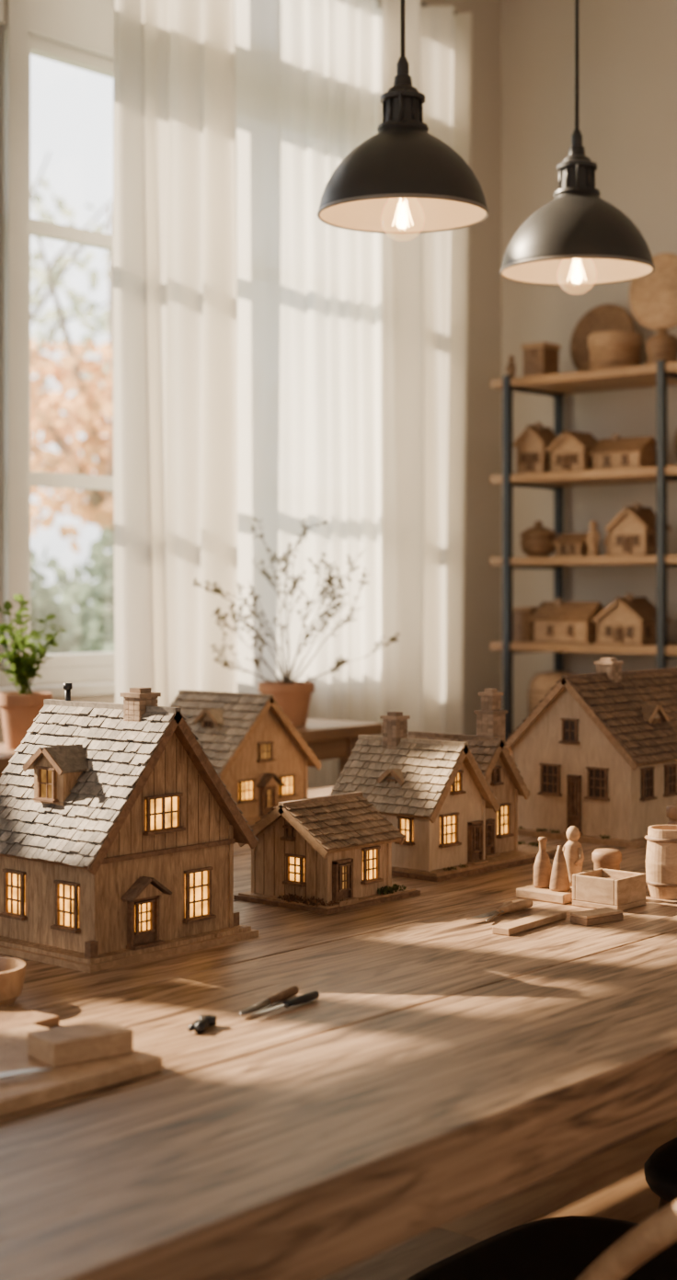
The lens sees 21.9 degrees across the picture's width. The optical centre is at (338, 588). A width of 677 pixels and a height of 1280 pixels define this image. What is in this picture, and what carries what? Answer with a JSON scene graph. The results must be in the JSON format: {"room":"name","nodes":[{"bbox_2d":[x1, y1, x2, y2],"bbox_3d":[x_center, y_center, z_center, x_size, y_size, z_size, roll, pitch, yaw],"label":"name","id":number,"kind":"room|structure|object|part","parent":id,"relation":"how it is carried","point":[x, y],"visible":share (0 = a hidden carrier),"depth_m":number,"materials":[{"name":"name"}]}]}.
{"room":"studio","nodes":[
{"label":"studio","id":0,"kind":"room"},
{"bbox_2d":[0,0,501,742],"bbox_3d":[-2.048,-0.450,3.168,0.220,3.300,8.095,0,0,41],"label":"wall","id":1,"kind":"structure","parent":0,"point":[482,623],"depth_m":5.92,"materials":[{"name":"paint"}]},
{"bbox_2d":[0,0,382,697],"bbox_3d":[-0.568,-0.840,4.787,0.180,2.240,2.340,0,0,41],"label":"window","id":2,"kind":"structure","parent":1,"relation":"attached to","point":[78,34],"depth_m":4.49,"materials":[{"name":"white paint"}]},
{"bbox_2d":[420,1,457,14],"bbox_3d":[-0.510,-1.820,4.637,0.129,0.044,2.604,0,0,41],"label":"curtain rod","id":3,"kind":"object","parent":1,"relation":"attached to","point":[421,3],"visible":0.05,"depth_m":5.45,"materials":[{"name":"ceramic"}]},
{"bbox_2d":[113,0,237,707],"bbox_3d":[-0.403,-0.307,4.594,0.126,2.975,0.459,0,0,41],"label":"linen curtain","id":4,"kind":"object","parent":3,"relation":"hanging from","point":[175,162],"visible":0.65,"depth_m":4.56,"materials":[{"name":"fabric"}]},
{"bbox_2d":[234,0,382,789],"bbox_3d":[-0.125,-0.307,5.084,0.063,2.975,0.874,0,0,41],"label":"sheer curtain","id":5,"kind":"object","parent":3,"relation":"hanging from","point":[309,72],"visible":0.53,"depth_m":5.15,"materials":[{"name":"fabric"}]},
{"bbox_2d":[380,0,472,735],"bbox_3d":[0.268,-0.307,5.365,0.127,2.975,0.393,0,0,41],"label":"linen curtain","id":6,"kind":"object","parent":3,"relation":"hanging from","point":[425,276],"visible":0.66,"depth_m":5.37,"materials":[{"name":"fabric"}]},
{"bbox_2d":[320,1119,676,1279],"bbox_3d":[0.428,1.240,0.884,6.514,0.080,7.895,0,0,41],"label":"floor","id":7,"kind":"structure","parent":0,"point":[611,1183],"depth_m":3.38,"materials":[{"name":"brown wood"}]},
{"bbox_2d":[0,718,382,777],"bbox_3d":[-0.730,0.777,3.848,0.290,0.845,2.250,0,0,41],"label":"console table","id":8,"kind":"object","parent":7,"relation":"on","point":[327,739],"visible":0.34,"depth_m":4.49,"materials":[{"name":"brown wood"}]},
{"bbox_2d":[0,593,66,749],"bbox_3d":[-0.697,0.183,3.865,0.169,0.344,0.161,0,0,41],"label":"plant","id":9,"kind":"object","parent":8,"relation":"on","point":[19,709],"visible":0.94,"depth_m":3.84,"materials":[{"name":"green plant"}]},
{"bbox_2d":[193,517,400,727],"bbox_3d":[-0.094,0.086,4.516,0.595,0.537,0.213,0,0,-29],"label":"potted plant","id":10,"kind":"object","parent":8,"relation":"on","point":[293,697],"visible":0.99,"depth_m":4.49,"materials":[{"name":"plant"}]},
{"bbox_2d":[0,786,676,1279],"bbox_3d":[-0.041,0.820,2.619,1.739,0.760,3.600,0,0,41],"label":"table","id":11,"kind":"object","parent":7,"relation":"on","point":[443,1067],"depth_m":1.61,"materials":[{"name":"brown wood"}]},
{"bbox_2d":[0,956,25,1005],"bbox_3d":[-0.389,0.428,1.888,0.100,0.042,0.100,0,0,41],"label":"wooden bowl","id":12,"kind":"object","parent":11,"relation":"on","point":[12,970],"visible":0.98,"depth_m":1.87,"materials":[{"name":"brown wood"}]},
{"bbox_2d":[0,1004,59,1031],"bbox_3d":[-0.364,0.445,1.767,0.090,0.010,0.140,0,0,36],"label":"plank","id":13,"kind":"object","parent":11,"relation":"on","point":[11,1017],"visible":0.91,"depth_m":1.79,"materials":[{"name":"beige wood"}]},
{"bbox_2d":[0,1023,161,1117],"bbox_3d":[-0.351,0.443,1.554,0.190,0.014,0.355,0,0,41],"label":"cutting board","id":14,"kind":"object","parent":11,"relation":"on","point":[17,1093],"visible":0.72,"depth_m":1.58,"materials":[{"name":"brown wood"}]},
{"bbox_2d":[0,1067,51,1078],"bbox_3d":[-0.303,0.429,1.536,0.106,0.013,0.013,0,0,-34],"label":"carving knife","id":15,"kind":"object","parent":14,"relation":"on","point":[8,1074],"visible":1,"depth_m":1.55,"materials":[{"name":"metal"}]},
{"bbox_2d":[27,1018,133,1067],"bbox_3d":[-0.241,0.424,1.631,0.084,0.022,0.052,0,0,-37],"label":"wood block","id":16,"kind":"object","parent":14,"relation":"on","point":[68,1045],"visible":1,"depth_m":1.61,"materials":[{"name":"beige wood"}]},
{"bbox_2d":[0,683,258,972],"bbox_3d":[-0.293,0.287,2.237,0.256,0.326,0.293,0,0,41],"label":"house","id":17,"kind":"object","parent":11,"relation":"on","point":[119,832],"visible":1,"depth_m":2.16,"materials":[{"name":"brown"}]},
{"bbox_2d":[187,1014,216,1033],"bbox_3d":[-0.139,0.444,1.782,0.018,0.011,0.044,0,0,20],"label":"metal clip","id":18,"kind":"object","parent":11,"relation":"on","point":[204,1021],"visible":1,"depth_m":1.77,"materials":[{"name":"metal"}]},
{"bbox_2d":[169,689,321,825],"bbox_3d":[-0.224,0.328,3.450,0.255,0.245,0.298,0,0,41],"label":"house","id":19,"kind":"object","parent":11,"relation":"on","point":[261,759],"visible":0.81,"depth_m":3.38,"materials":[{"name":"beige wood"}]},
{"bbox_2d":[239,985,298,1016],"bbox_3d":[-0.075,0.444,1.880,0.010,0.010,0.124,0,0,27],"label":"chisel","id":20,"kind":"object","parent":11,"relation":"on","point":[292,990],"visible":1,"depth_m":1.89,"materials":[{"name":"wood"}]},
{"bbox_2d":[251,990,319,1016],"bbox_3d":[-0.056,0.444,1.866,0.010,0.010,0.114,0,0,35],"label":"chisel","id":21,"kind":"object","parent":11,"relation":"on","point":[310,996],"visible":1,"depth_m":1.88,"materials":[{"name":"metal"}]},
{"bbox_2d":[233,791,420,914],"bbox_3d":[-0.017,0.377,2.546,0.180,0.147,0.213,0,0,41],"label":"house","id":22,"kind":"object","parent":11,"relation":"on","point":[327,854],"visible":1,"depth_m":2.49,"materials":[{"name":"brown wood"}]},
{"bbox_2d":[330,688,562,881],"bbox_3d":[0.166,0.308,2.895,0.263,0.283,0.366,0,0,41],"label":"house","id":23,"kind":"object","parent":11,"relation":"on","point":[452,797],"visible":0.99,"depth_m":2.79,"materials":[{"name":"beige wood"}]},
{"bbox_2d":[466,898,533,919],"bbox_3d":[0.223,0.443,2.401,0.014,0.014,0.153,0,0,38],"label":"carving knife","id":24,"kind":"object","parent":11,"relation":"on","point":[524,904],"visible":1,"depth_m":2.42,"materials":[{"name":"brown wood"}]},
{"bbox_2d":[486,901,513,921],"bbox_3d":[0.220,0.444,2.399,0.010,0.010,0.128,0,0,21],"label":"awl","id":25,"kind":"object","parent":11,"relation":"on","point":[508,902],"visible":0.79,"depth_m":2.39,"materials":[{"name":"brown wood"}]},
{"bbox_3d":[0.255,0.445,2.329,0.026,0.009,0.150,0,0,37],"label":"wood strip","id":26,"kind":"part","parent":11,"relation":"part of","materials":[{"name":"beige wood"}]},
{"bbox_2d":[515,884,572,903],"bbox_3d":[0.321,0.443,2.549,0.084,0.014,0.100,0,0,41],"label":"board","id":27,"kind":"object","parent":11,"relation":"on","point":[545,895],"depth_m":2.51,"materials":[{"name":"beige wood"}]},
{"bbox_2d":[533,836,551,888],"bbox_3d":[0.297,0.399,2.548,0.027,0.072,0.027,0,0,41],"label":"bottle","id":28,"kind":"object","parent":27,"relation":"on","point":[542,866],"visible":0.96,"depth_m":2.54,"materials":[{"name":"brown wood"}]},
{"bbox_2d":[548,845,570,891],"bbox_3d":[0.319,0.403,2.521,0.030,0.064,0.030,0,0,41],"label":"cone","id":29,"kind":"object","parent":27,"relation":"on","point":[559,881],"visible":1,"depth_m":2.51,"materials":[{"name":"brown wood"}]},
{"bbox_2d":[562,825,583,886],"bbox_3d":[0.344,0.392,2.567,0.034,0.086,0.034,0,0,-4],"label":"figurine","id":30,"kind":"object","parent":27,"relation":"on","point":[572,850],"visible":0.74,"depth_m":2.56,"materials":[{"name":"brown wood"}]},
{"bbox_2d":[504,657,676,848],"bbox_3d":[0.545,0.289,3.287,0.309,0.321,0.443,0,0,41],"label":"house","id":31,"kind":"object","parent":11,"relation":"on","point":[597,755],"visible":0.93,"depth_m":3.14,"materials":[{"name":"brown wood"}]},
{"bbox_2d":[570,907,623,925],"bbox_3d":[0.349,0.443,2.360,0.070,0.013,0.032,0,0,-37],"label":"block","id":32,"kind":"object","parent":11,"relation":"on","point":[603,915],"visible":1,"depth_m":2.35,"materials":[{"name":"brown wood"}]},
{"bbox_2d":[592,848,621,870],"bbox_3d":[0.399,0.419,2.601,0.044,0.060,0.044,0,0,41],"label":"jar","id":33,"kind":"object","parent":11,"relation":"on","point":[601,858],"depth_m":2.58,"materials":[{"name":"beige wood"}]},
{"bbox_2d":[571,868,645,910],"bbox_3d":[0.384,0.427,2.482,0.076,0.044,0.076,0,0,41],"label":"wooden box","id":34,"kind":"object","parent":11,"relation":"on","point":[597,888],"visible":1,"depth_m":2.46,"materials":[{"name":"brown wood"}]},
{"bbox_2d":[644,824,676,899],"bbox_3d":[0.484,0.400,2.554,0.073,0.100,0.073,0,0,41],"label":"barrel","id":35,"kind":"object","parent":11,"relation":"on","point":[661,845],"visible":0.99,"depth_m":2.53,"materials":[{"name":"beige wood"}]},
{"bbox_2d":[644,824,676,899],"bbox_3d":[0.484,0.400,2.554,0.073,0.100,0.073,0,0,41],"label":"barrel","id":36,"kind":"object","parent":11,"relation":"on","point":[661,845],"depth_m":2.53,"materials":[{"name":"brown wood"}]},
{"bbox_2d":[665,803,676,824],"bbox_3d":[0.522,0.391,2.673,0.044,0.118,0.044,0,0,41],"label":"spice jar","id":37,"kind":"object","parent":11,"relation":"on","point":[670,809],"visible":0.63,"depth_m":2.66,"materials":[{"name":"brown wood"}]},
{"bbox_2d":[406,1200,676,1279],"bbox_3d":[0.393,0.806,1.745,0.705,0.791,0.553,0,0,41],"label":"chair","id":38,"kind":"object","parent":7,"relation":"on","point":[569,1247],"visible":1,"depth_m":1.92,"materials":[{"name":"black leather"}]},
{"bbox_2d":[490,359,676,742],"bbox_3d":[1.256,0.260,5.155,1.768,1.880,0.326,0,0,41],"label":"shelving unit","id":39,"kind":"object","parent":7,"relation":"on","point":[661,374],"visible":0.45,"depth_m":5.48,"materials":[{"name":"brown wood"}]},
{"bbox_2d":[505,354,515,377],"bbox_3d":[0.557,-0.713,5.648,0.033,0.083,0.033,0,0,-4],"label":"figurine","id":40,"kind":"object","parent":39,"relation":"on","point":[510,368],"visible":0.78,"depth_m":5.64,"materials":[{"name":"brown wood"}]},
{"bbox_2d":[512,606,538,641],"bbox_3d":[0.616,0.116,5.639,0.076,0.112,0.096,0,0,41],"label":"wooden box","id":41,"kind":"object","parent":39,"relation":"on","point":[522,628],"visible":0.74,"depth_m":5.60,"materials":[{"name":"brown wood"}]},
{"bbox_2d":[512,422,558,474],"bbox_3d":[0.642,-0.448,5.601,0.126,0.167,0.129,0,0,41],"label":"house","id":42,"kind":"object","parent":39,"relation":"on","point":[532,456],"visible":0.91,"depth_m":5.56,"materials":[{"name":"brown wood"}]},
{"bbox_2d":[519,521,557,557],"bbox_3d":[0.642,-0.159,5.616,0.120,0.116,0.120,0,0,41],"label":"lidded bowl","id":43,"kind":"object","parent":39,"relation":"on","point":[535,541],"visible":0.9,"depth_m":5.57,"materials":[{"name":"brown wood"}]},
{"bbox_2d":[521,342,559,377],"bbox_3d":[0.649,-0.728,5.609,0.088,0.112,0.099,0,0,41],"label":"wooden box","id":44,"kind":"object","parent":39,"relation":"on","point":[538,358],"visible":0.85,"depth_m":5.58,"materials":[{"name":"brown wood"}]},
{"bbox_2d":[526,671,575,716],"bbox_3d":[0.701,0.365,5.592,0.194,0.198,0.194,0,0,41],"label":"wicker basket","id":45,"kind":"object","parent":39,"relation":"on","point":[540,685],"visible":0.27,"depth_m":5.54,"materials":[{"name":"brown wicker"}]},
{"bbox_2d":[528,597,604,643],"bbox_3d":[0.735,0.101,5.535,0.219,0.142,0.151,0,0,41],"label":"house","id":46,"kind":"object","parent":39,"relation":"on","point":[558,621],"visible":0.98,"depth_m":5.49,"materials":[{"name":"brown wood"}]},
{"bbox_2d":[550,532,588,556],"bbox_3d":[0.750,-0.138,5.549,0.114,0.075,0.111,0,0,41],"label":"house","id":47,"kind":"object","parent":39,"relation":"on","point":[566,544],"visible":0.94,"depth_m":5.52,"materials":[{"name":"brown wood"}]},
{"bbox_2d":[545,430,598,472],"bbox_3d":[0.754,-0.429,5.517,0.146,0.130,0.149,0,0,41],"label":"house","id":48,"kind":"object","parent":39,"relation":"on","point":[569,451],"visible":0.84,"depth_m":5.47,"materials":[{"name":"brown wood"}]},
{"bbox_2d":[584,520,600,556],"bbox_3d":[0.796,-0.157,5.466,0.044,0.112,0.044,0,0,-4],"label":"figurine","id":49,"kind":"object","parent":39,"relation":"on","point":[592,540],"visible":0.9,"depth_m":5.46,"materials":[{"name":"brown wood"}]},
{"bbox_2d":[570,303,635,371],"bbox_3d":[0.852,-0.797,5.645,0.250,0.248,0.043,0,0,41],"label":"round platter","id":50,"kind":"object","parent":39,"relation":"on","point":[602,317],"visible":0.48,"depth_m":5.67,"materials":[{"name":"brown wood"}]},
{"bbox_2d":[603,529,609,555],"bbox_3d":[0.847,-0.149,5.449,0.038,0.098,0.038,0,0,-4],"label":"figurine","id":51,"kind":"object","parent":39,"relation":"on","point":[606,542],"visible":0.29,"depth_m":5.44,"materials":[{"name":"brown wood"}]},
{"bbox_2d":[587,331,641,370],"bbox_3d":[0.863,-0.732,5.451,0.168,0.120,0.168,0,0,41],"label":"wooden box","id":52,"kind":"object","parent":39,"relation":"on","point":[608,349],"visible":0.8,"depth_m":5.38,"materials":[{"name":"brown wood"}]},
{"bbox_2d":[587,434,656,469],"bbox_3d":[0.895,-0.423,5.437,0.189,0.117,0.151,0,0,41],"label":"house","id":53,"kind":"object","parent":39,"relation":"on","point":[616,452],"visible":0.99,"depth_m":5.39,"materials":[{"name":"brown wood"}]},
{"bbox_2d":[592,593,670,645],"bbox_3d":[0.904,0.093,5.400,0.181,0.157,0.169,0,0,41],"label":"house","id":54,"kind":"object","parent":39,"relation":"on","point":[629,619],"visible":0.94,"depth_m":5.35,"materials":[{"name":"brown wood"}]},
{"bbox_2d":[604,502,671,555],"bbox_3d":[0.920,-0.181,5.372,0.151,0.162,0.149,0,0,41],"label":"house","id":55,"kind":"object","parent":39,"relation":"on","point":[633,531],"visible":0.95,"depth_m":5.33,"materials":[{"name":"brown wood"}]},
{"bbox_2d":[628,252,676,365],"bbox_3d":[0.991,-0.848,5.340,0.104,0.353,0.221,0,0,-27],"label":"disc","id":56,"kind":"object","parent":39,"relation":"on","point":[652,297],"visible":0.88,"depth_m":5.33,"materials":[{"name":"brown wood"}]},
{"bbox_2d":[674,430,676,455],"bbox_3d":[1.125,-0.463,5.409,0.194,0.193,0.037,0,0,41],"label":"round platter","id":57,"kind":"object","parent":39,"relation":"on","point":[675,437],"visible":1,"depth_m":5.46,"materials":[{"name":"brown wood"}]},
{"bbox_2d":[643,1137,676,1211],"bbox_3d":[0.745,0.806,2.188,0.705,0.791,0.553,0,0,41],"label":"chair","id":58,"kind":"object","parent":7,"relation":"on","point":[660,1168],"visible":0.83,"depth_m":2.24,"materials":[{"name":"black leather"}]},
{"bbox_2d":[501,0,676,731],"bbox_3d":[3.083,-0.450,3.938,6.514,3.300,0.200,0,0,41],"label":"wall","id":59,"kind":"structure","parent":0,"point":[627,49],"depth_m":5.77,"materials":[{"name":"paint"}]},
{"bbox_3d":[0.410,-2.175,1.031,6.734,0.150,8.095,0,0,41],"label":"ceiling","id":60,"kind":"structure","parent":0,"visible":0},
{"bbox_2d":[317,0,488,233],"bbox_3d":[0.114,-1.358,3.096,0.304,1.484,0.304,0,0,41],"label":"pendant lamp","id":61,"kind":"object","parent":60,"relation":"hanging from","point":[403,178],"visible":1,"depth_m":3.04,"materials":[{"name":"metal"}]},
{"bbox_2d":[499,0,654,285],"bbox_3d":[0.471,-1.341,3.453,0.304,1.519,0.304,0,0,41],"label":"pendant lamp","id":62,"kind":"object","parent":60,"relation":"hanging from","point":[577,237],"visible":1,"depth_m":3.39,"materials":[{"name":"metal"}]},
{"label":"outside","id":63,"kind":"structure","parent":0,"visible":0},
{"bbox_3d":[-21.331,1.810,31.793,66.086,0.020,100.000,0,0,41],"label":"lawn","id":64,"kind":"structure","parent":63,"visible":0},
{"bbox_2d":[30,545,91,654],"bbox_3d":[-2.390,0.605,10.834,1.312,2.335,2.022,0,0,41],"label":"hedge","id":65,"kind":"object","parent":64,"relation":"on","point":[44,602],"visible":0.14,"depth_m":10.99,"materials":[{"name":"green plant"}]},
{"bbox_2d":[30,150,113,438],"bbox_3d":[-4.489,-1.855,21.356,4.943,7.304,5.448,0,0,41],"label":"tree","id":66,"kind":"object","parent":64,"relation":"on","point":[62,264],"visible":0.36,"depth_m":21.46,"materials":[{"name":"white plant"}]},
{"bbox_2d":[30,205,114,614],"bbox_3d":[-1.736,-0.729,13.555,2.894,5.052,2.999,0,0,41],"label":"autumn tree","id":67,"kind":"object","parent":64,"relation":"on","point":[85,407],"visible":0.3,"depth_m":13.03,"materials":[{"name":"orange plant"}]},
{"bbox_2d":[54,522,114,653],"bbox_3d":[-1.314,0.644,12.560,1.372,2.293,2.082,0,0,41],"label":"tree","id":68,"kind":"object","parent":64,"relation":"on","point":[101,592],"visible":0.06,"depth_m":12.10,"materials":[{"name":"green plant"}]}
]}

